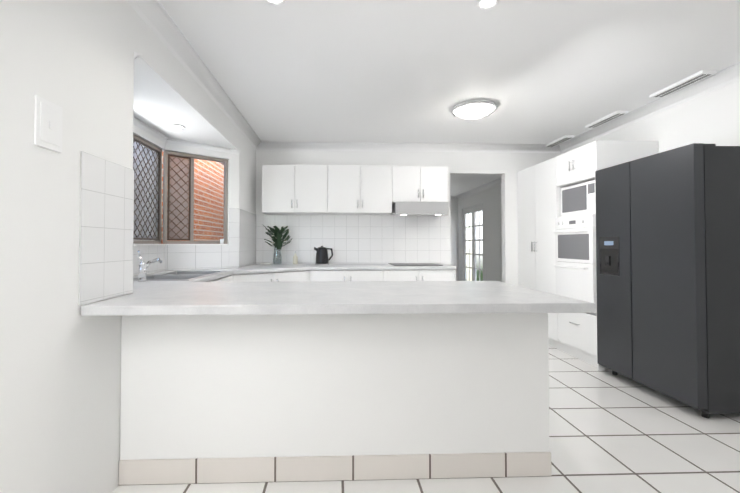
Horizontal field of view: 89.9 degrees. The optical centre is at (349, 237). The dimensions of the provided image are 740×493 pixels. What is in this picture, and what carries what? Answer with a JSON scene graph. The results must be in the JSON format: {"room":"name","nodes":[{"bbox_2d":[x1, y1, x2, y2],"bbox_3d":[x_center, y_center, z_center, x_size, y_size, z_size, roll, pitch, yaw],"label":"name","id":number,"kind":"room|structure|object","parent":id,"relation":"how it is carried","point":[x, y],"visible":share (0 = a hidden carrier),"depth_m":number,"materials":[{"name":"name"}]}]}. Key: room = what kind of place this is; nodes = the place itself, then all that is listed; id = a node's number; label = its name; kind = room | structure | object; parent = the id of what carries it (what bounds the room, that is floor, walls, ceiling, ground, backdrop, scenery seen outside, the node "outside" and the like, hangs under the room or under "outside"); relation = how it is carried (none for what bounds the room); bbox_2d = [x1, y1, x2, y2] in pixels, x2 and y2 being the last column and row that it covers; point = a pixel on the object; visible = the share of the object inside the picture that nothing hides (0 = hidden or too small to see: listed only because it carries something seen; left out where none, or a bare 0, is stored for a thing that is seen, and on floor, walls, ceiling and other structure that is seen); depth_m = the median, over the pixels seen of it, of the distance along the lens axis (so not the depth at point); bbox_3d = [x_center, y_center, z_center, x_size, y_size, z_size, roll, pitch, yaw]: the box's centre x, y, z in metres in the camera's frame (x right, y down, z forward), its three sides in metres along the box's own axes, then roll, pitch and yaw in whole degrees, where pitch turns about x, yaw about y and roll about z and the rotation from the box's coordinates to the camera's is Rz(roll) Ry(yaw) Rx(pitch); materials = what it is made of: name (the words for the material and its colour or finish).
{"room":"kitchen","nodes":[
{"label":"kitchen","id":0,"kind":"room"},
{"bbox_2d":[81,281,175,306],"bbox_3d":[-1.381,0.300,2.118,0.540,0.040,0.588,0,-1,-2],"label":"countertop","id":1,"kind":"structure","parent":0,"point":[137,285],"depth_m":2.24,"materials":[{"name":"laminate"}]},
{"bbox_2d":[137,251,162,280],"bbox_3d":[-1.368,0.186,2.543,0.056,0.202,0.318,0,-1,-2],"label":"tap","id":2,"kind":"object","parent":1,"relation":"on","point":[143,266],"visible":1,"depth_m":2.42,"materials":[{"name":"silver metal"}]},
{"bbox_2d":[0,0,739,492],"bbox_3d":[0.739,-0.057,0.838,5.100,2.400,7.940,0,-1,-2],"label":"wall","id":3,"kind":"structure","parent":0,"point":[60,380],"depth_m":1.47,"materials":[{"name":"white paint"}]},
{"bbox_2d":[34,95,62,152],"bbox_3d":[-1.060,-0.399,1.310,0.014,0.170,0.120,0,-1,-2],"label":"light switch","id":4,"kind":"object","parent":3,"relation":"attached to","point":[48,118],"visible":1,"depth_m":1.30,"materials":[{"name":"white plastic"}]},
{"bbox_2d":[78,151,141,304],"bbox_3d":[-1.076,-0.037,1.661,0.006,0.612,0.385,0,-1,-2],"label":"wall tile","id":5,"kind":"structure","parent":3,"relation":"attached to","point":[109,261],"depth_m":1.63,"materials":[{"name":"white tile"}]},
{"bbox_2d":[133,116,169,143],"bbox_3d":[-1.658,-0.902,2.845,0.040,0.040,1.120,0,-1,-2],"label":"crown molding","id":6,"kind":"structure","parent":3,"relation":"attached to","point":[136,122],"depth_m":3.10,"materials":[{"name":"white paint"}]},
{"bbox_2d":[138,245,173,274],"bbox_3d":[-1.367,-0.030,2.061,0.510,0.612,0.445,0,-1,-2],"label":"wall tile","id":7,"kind":"structure","parent":3,"relation":"attached to","point":[165,253],"depth_m":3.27,"materials":[{"name":"white tile"}]},
{"bbox_2d":[133,134,227,243],"bbox_3d":[-1.442,-0.388,2.804,0.618,0.865,2.037,0,-1,-2],"label":"bay window","id":8,"kind":"structure","parent":3,"relation":"in","point":[165,179],"depth_m":3.50,"materials":[{"name":"brown metal"}]},
{"bbox_2d":[133,138,159,239],"bbox_3d":[-1.713,-0.388,2.835,0.011,0.801,1.056,0,-1,-2],"label":"window grille","id":9,"kind":"object","parent":8,"relation":"attached to","point":[156,186],"depth_m":3.15,"materials":[{"name":"brown metal"}]},
{"bbox_2d":[167,154,190,239],"bbox_3d":[-1.614,-0.376,3.507,0.203,0.801,0.014,1,-1,-38],"label":"window grille","id":10,"kind":"object","parent":8,"relation":"attached to","point":[188,159],"depth_m":3.51,"materials":[{"name":"brown metal"}]},
{"bbox_2d":[133,244,229,245],"bbox_3d":[-1.440,0.051,2.797,0.672,0.012,2.079,0,-1,-2],"label":"window sill","id":11,"kind":"structure","parent":3,"relation":"attached to","point":[180,244],"depth_m":3.45,"materials":[{"name":"white"}]},
{"bbox_2d":[126,0,261,154],"bbox_3d":[-1.015,-1.088,0.798,0.110,0.340,7.740,0,-1,-2],"label":"crown molding","id":12,"kind":"structure","parent":3,"relation":"attached to","point":[157,19],"depth_m":2.46,"materials":[{"name":"white paint"}]},
{"bbox_2d":[170,138,233,153],"bbox_3d":[-1.403,-0.889,3.618,0.480,0.040,0.472,0,-1,-2],"label":"crown molding","id":13,"kind":"structure","parent":3,"relation":"attached to","point":[172,141],"depth_m":3.59,"materials":[{"name":"white paint"}]},
{"bbox_2d":[174,208,237,269],"bbox_3d":[-1.417,-0.003,3.581,0.510,0.612,0.375,0,-1,-2],"label":"wall tile","id":14,"kind":"structure","parent":3,"relation":"attached to","point":[186,257],"depth_m":3.65,"materials":[{"name":"white tile"}]},
{"bbox_2d":[262,165,329,214],"bbox_3d":[-0.646,-0.573,4.502,0.770,0.560,0.337,0,-1,-2],"label":"upper cabinet","id":15,"kind":"object","parent":3,"relation":"attached to","point":[329,190],"depth_m":4.34,"materials":[{"name":"white"}]},
{"bbox_2d":[254,214,450,263],"bbox_3d":[0.058,0.016,4.684,2.470,0.612,0.006,0,-1,-2],"label":"wall tile","id":16,"kind":"structure","parent":3,"relation":"attached to","point":[351,238],"depth_m":4.68,"materials":[{"name":"white tile"}]},
{"bbox_2d":[330,165,393,214],"bbox_3d":[0.118,-0.573,4.527,0.760,0.560,0.337,0,-1,-2],"label":"upper cabinet","id":17,"kind":"object","parent":3,"relation":"attached to","point":[354,189],"depth_m":4.36,"materials":[{"name":"white"}]},
{"bbox_2d":[262,142,557,152],"bbox_3d":[0.784,-1.145,4.686,3.720,0.090,0.090,0,-1,-2],"label":"crown molding","id":18,"kind":"structure","parent":3,"relation":"attached to","point":[266,146],"depth_m":4.70,"materials":[{"name":"white paint"}]},
{"bbox_2d":[394,166,447,202],"bbox_3d":[0.833,-0.635,4.552,0.670,0.435,0.337,0,-1,-2],"label":"upper cabinet","id":19,"kind":"object","parent":3,"relation":"attached to","point":[411,183],"depth_m":4.38,"materials":[{"name":"white"}]},
{"bbox_2d":[391,202,448,214],"bbox_3d":[0.834,-0.340,4.497,0.620,0.151,0.437,0,-1,-2],"label":"range hood","id":20,"kind":"object","parent":19,"relation":"attached to","point":[420,208],"visible":1,"depth_m":4.28,"materials":[{"name":"silver metal"}]},
{"bbox_2d":[454,178,501,199],"bbox_3d":[2.932,-1.099,7.382,0.090,0.090,4.960,0,-1,-2],"label":"crown molding","id":21,"kind":"structure","parent":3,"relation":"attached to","point":[494,183],"depth_m":8.24,"materials":[{"name":"white paint"}]},
{"bbox_2d":[557,140,656,187],"bbox_3d":[2.479,-0.706,3.634,0.561,0.325,0.587,0,-1,-2],"label":"upper cabinet","id":22,"kind":"object","parent":3,"relation":"attached to","point":[579,165],"depth_m":3.34,"materials":[{"name":"white"}]},
{"bbox_2d":[558,62,739,152],"bbox_3d":[2.823,-1.211,0.926,0.090,0.090,7.740,0,-1,-2],"label":"crown molding","id":23,"kind":"structure","parent":3,"relation":"attached to","point":[727,76],"depth_m":3.27,"materials":[{"name":"white paint"}]},
{"bbox_2d":[112,344,739,492],"bbox_3d":[0.679,1.238,3.395,5.250,0.100,13.100,0,-1,-2],"label":"floor","id":24,"kind":"structure","parent":0,"point":[609,432],"depth_m":2.00,"materials":[{"name":"tile"}]},
{"bbox_2d":[229,274,268,281],"bbox_3d":[-0.945,0.772,3.601,0.355,0.839,0.292,0,-1,-2],"label":"base cabinet","id":25,"kind":"object","parent":24,"relation":"on","point":[238,277],"depth_m":3.58,"materials":[{"name":"white wood"}]},
{"bbox_2d":[225,270,312,281],"bbox_3d":[-0.785,0.778,4.057,0.740,0.842,1.172,0,-1,-2],"label":"base cabinet","id":26,"kind":"object","parent":24,"relation":"on","point":[307,275],"depth_m":3.87,"materials":[{"name":"white wood"}]},
{"bbox_2d":[180,268,231,278],"bbox_3d":[-1.339,0.325,3.558,0.360,0.040,0.548,0,-1,-2],"label":"countertop","id":27,"kind":"structure","parent":26,"relation":"on","point":[228,270],"depth_m":3.27,"materials":[{"name":"laminate"}]},
{"bbox_2d":[133,271,225,281],"bbox_3d":[-1.320,0.365,2.894,0.466,0.153,0.856,0,-1,-2],"label":"sink","id":28,"kind":"object","parent":27,"relation":"in","point":[179,276],"visible":0.21,"depth_m":2.87,"materials":[{"name":"silver metal"}]},
{"bbox_2d":[232,267,311,274],"bbox_3d":[-0.737,0.326,3.619,0.667,0.040,0.330,0,-1,-2],"label":"countertop","id":29,"kind":"structure","parent":26,"relation":"on","point":[243,270],"depth_m":3.72,"materials":[{"name":"laminate"}]},
{"bbox_2d":[119,313,550,484],"bbox_3d":[-0.051,0.740,1.835,2.061,0.842,0.128,0,-1,-2],"label":"wall","id":30,"kind":"structure","parent":24,"relation":"on","point":[257,398],"depth_m":1.78,"materials":[{"name":"white paint"}]},
{"bbox_2d":[88,279,595,315],"bbox_3d":[-0.002,0.298,1.974,2.027,0.040,0.953,0,-1,-2],"label":"countertop","id":31,"kind":"structure","parent":30,"relation":"on","point":[201,296],"depth_m":1.63,"materials":[{"name":"laminate"}]},
{"bbox_2d":[313,270,384,280],"bbox_3d":[-0.049,0.783,4.361,0.826,0.842,0.613,0,-1,-2],"label":"base cabinet","id":32,"kind":"object","parent":24,"relation":"on","point":[378,275],"depth_m":4.06,"materials":[{"name":"white wood"}]},
{"bbox_2d":[385,270,455,280],"bbox_3d":[0.767,0.784,4.388,0.807,0.842,0.613,0,-1,-2],"label":"base cabinet","id":33,"kind":"object","parent":24,"relation":"on","point":[390,275],"depth_m":4.09,"materials":[{"name":"white wood"}]},
{"bbox_2d":[248,263,455,269],"bbox_3d":[0.040,0.339,4.348,2.267,0.040,0.658,0,-1,-2],"label":"countertop","id":34,"kind":"structure","parent":33,"relation":"on","point":[386,266],"depth_m":4.07,"materials":[{"name":"laminate"}]},
{"bbox_2d":[262,224,291,264],"bbox_3d":[-0.871,0.079,4.475,0.351,0.482,0.335,0,-1,-2],"label":"plant","id":35,"kind":"object","parent":34,"relation":"on","point":[275,234],"visible":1,"depth_m":4.43,"materials":[{"name":"green plant"}]},
{"bbox_2d":[293,251,297,263],"bbox_3d":[-0.662,0.242,4.514,0.060,0.158,0.069,0,-1,-2],"label":"soap bottle","id":36,"kind":"object","parent":34,"relation":"on","point":[295,259],"visible":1,"depth_m":4.50,"materials":[{"name":"beige"}]},
{"bbox_2d":[314,246,332,264],"bbox_3d":[-0.310,0.208,4.451,0.229,0.223,0.170,0,-1,-2],"label":"kettle","id":37,"kind":"object","parent":34,"relation":"on","point":[322,255],"visible":1,"depth_m":4.39,"materials":[{"name":"black metal"}]},
{"bbox_2d":[388,263,442,265],"bbox_3d":[0.772,0.316,4.410,0.560,0.007,0.470,0,-1,-2],"label":"cooktop","id":38,"kind":"object","parent":34,"relation":"in","point":[413,264],"visible":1,"depth_m":4.33,"materials":[{"name":"black glass"}]},
{"bbox_2d":[517,156,596,351],"bbox_3d":[2.464,0.174,4.336,0.577,2.060,0.847,0,-1,-2],"label":"tall cabinet","id":39,"kind":"object","parent":24,"relation":"on","point":[541,185],"depth_m":4.12,"materials":[{"name":"white"}]},
{"bbox_2d":[554,214,596,312],"bbox_3d":[2.422,0.235,3.616,0.587,0.888,0.575,0,-1,-2],"label":"wall oven","id":40,"kind":"object","parent":39,"relation":"in","point":[575,253],"visible":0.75,"depth_m":3.55,"materials":[{"name":"white metal"}]},
{"bbox_2d":[561,180,595,215],"bbox_3d":[2.422,-0.379,3.625,0.393,0.290,0.530,0,-1,-2],"label":"microwave","id":41,"kind":"object","parent":39,"relation":"in","point":[578,199],"visible":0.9,"depth_m":3.60,"materials":[{"name":"white"}]},
{"bbox_2d":[595,143,739,417],"bbox_3d":[2.488,0.282,2.835,0.607,1.792,0.910,0,-1,-2],"label":"fridge","id":42,"kind":"object","parent":24,"relation":"on","point":[668,264],"visible":1,"depth_m":2.52,"materials":[{"name":"grey metal"}]},
{"bbox_2d":[158,0,739,195],"bbox_3d":[0.679,-1.262,3.438,5.250,0.100,13.100,0,-1,-2],"label":"ceiling","id":43,"kind":"structure","parent":0,"point":[417,71],"depth_m":2.56,"materials":[{"name":"white paint"}]},
{"bbox_2d":[170,124,184,129],"bbox_3d":[-1.414,-0.912,3.044,0.116,0.011,0.116,0,-1,-2],"label":"recessed light","id":44,"kind":"object","parent":43,"relation":"attached to","point":[177,126],"visible":0.98,"depth_m":3.04,"materials":[{"name":"white plastic"}]},
{"bbox_2d":[265,0,285,5],"bbox_3d":[-0.386,-1.232,1.902,0.116,0.011,0.116,0,-1,-2],"label":"recessed light","id":45,"kind":"object","parent":43,"relation":"in","point":[276,2],"visible":1,"depth_m":1.93,"materials":[{"name":"white plastic"}]},
{"bbox_2d":[451,99,497,118],"bbox_3d":[1.155,-1.156,3.432,0.406,0.111,0.406,0,-1,-2],"label":"ceiling light","id":46,"kind":"object","parent":43,"relation":"attached to","point":[475,109],"visible":1,"depth_m":3.33,"materials":[{"name":"white glass"}]},
{"bbox_2d":[476,0,498,9],"bbox_3d":[0.724,-1.232,1.938,0.116,0.011,0.116,0,-1,-2],"label":"recessed light","id":47,"kind":"object","parent":43,"relation":"in","point":[484,4],"visible":1,"depth_m":1.95,"materials":[{"name":"white plastic"}]},
{"bbox_2d":[545,135,574,146],"bbox_3d":[2.569,-1.181,4.550,0.110,0.022,0.460,0,-1,-2],"label":"ceiling vent","id":48,"kind":"object","parent":43,"relation":"in","point":[560,140],"visible":0.85,"depth_m":4.48,"materials":[{"name":"white metal"}]},
{"bbox_2d":[585,111,628,127],"bbox_3d":[2.595,-1.195,3.750,0.110,0.022,0.460,0,-1,-2],"label":"ceiling vent","id":49,"kind":"object","parent":43,"relation":"in","point":[607,118],"visible":1,"depth_m":3.70,"materials":[{"name":"white metal"}]},
{"bbox_2d":[649,70,716,97],"bbox_3d":[2.622,-1.209,2.931,0.110,0.022,0.460,0,-1,-2],"label":"ceiling vent","id":50,"kind":"object","parent":43,"relation":"in","point":[687,81],"visible":1,"depth_m":2.88,"materials":[{"name":"white metal"}]},
{"bbox_2d":[450,200,457,280],"bbox_3d":[1.795,0.099,9.856,2.160,2.400,0.100,0,-1,-2],"label":"wall","id":51,"kind":"structure","parent":0,"point":[453,203],"depth_m":9.84,"materials":[{"name":"white paint"}]},
{"bbox_2d":[458,184,501,281],"bbox_3d":[3.025,0.057,7.415,0.100,2.400,5.060,0,-1,-2],"label":"wall","id":52,"kind":"structure","parent":0,"point":[490,199],"depth_m":7.83,"materials":[{"name":"white paint"}]},
{"bbox_2d":[463,204,483,280],"bbox_3d":[2.978,0.263,8.841,0.060,2.037,1.394,0,-1,-2],"label":"hall door","id":53,"kind":"structure","parent":52,"relation":"in","point":[472,210],"depth_m":8.89,"materials":[{"name":"white wood"}]},
{"label":"outside","id":54,"kind":"structure","parent":0,"visible":0},
{"bbox_2d":[133,143,154,240],"bbox_3d":[-2.532,-0.776,2.650,0.120,4.500,4.550,0,-1,-2],"label":"wall","id":55,"kind":"structure","parent":54,"point":[143,192],"depth_m":4.58,"materials":[{"name":"grey"}]},
{"bbox_2d":[161,149,223,243],"bbox_3d":[-2.736,-0.667,8.895,0.120,4.500,7.950,0,-1,-2],"label":"brick wall","id":56,"kind":"structure","parent":54,"point":[210,214],"depth_m":6.69,"materials":[{"name":"red brick"}]},
{"bbox_2d":[476,211,482,280],"bbox_3d":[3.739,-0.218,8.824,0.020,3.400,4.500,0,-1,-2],"label":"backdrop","id":57,"kind":"structure","parent":54,"point":[477,243],"depth_m":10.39,"materials":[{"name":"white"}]}
]}

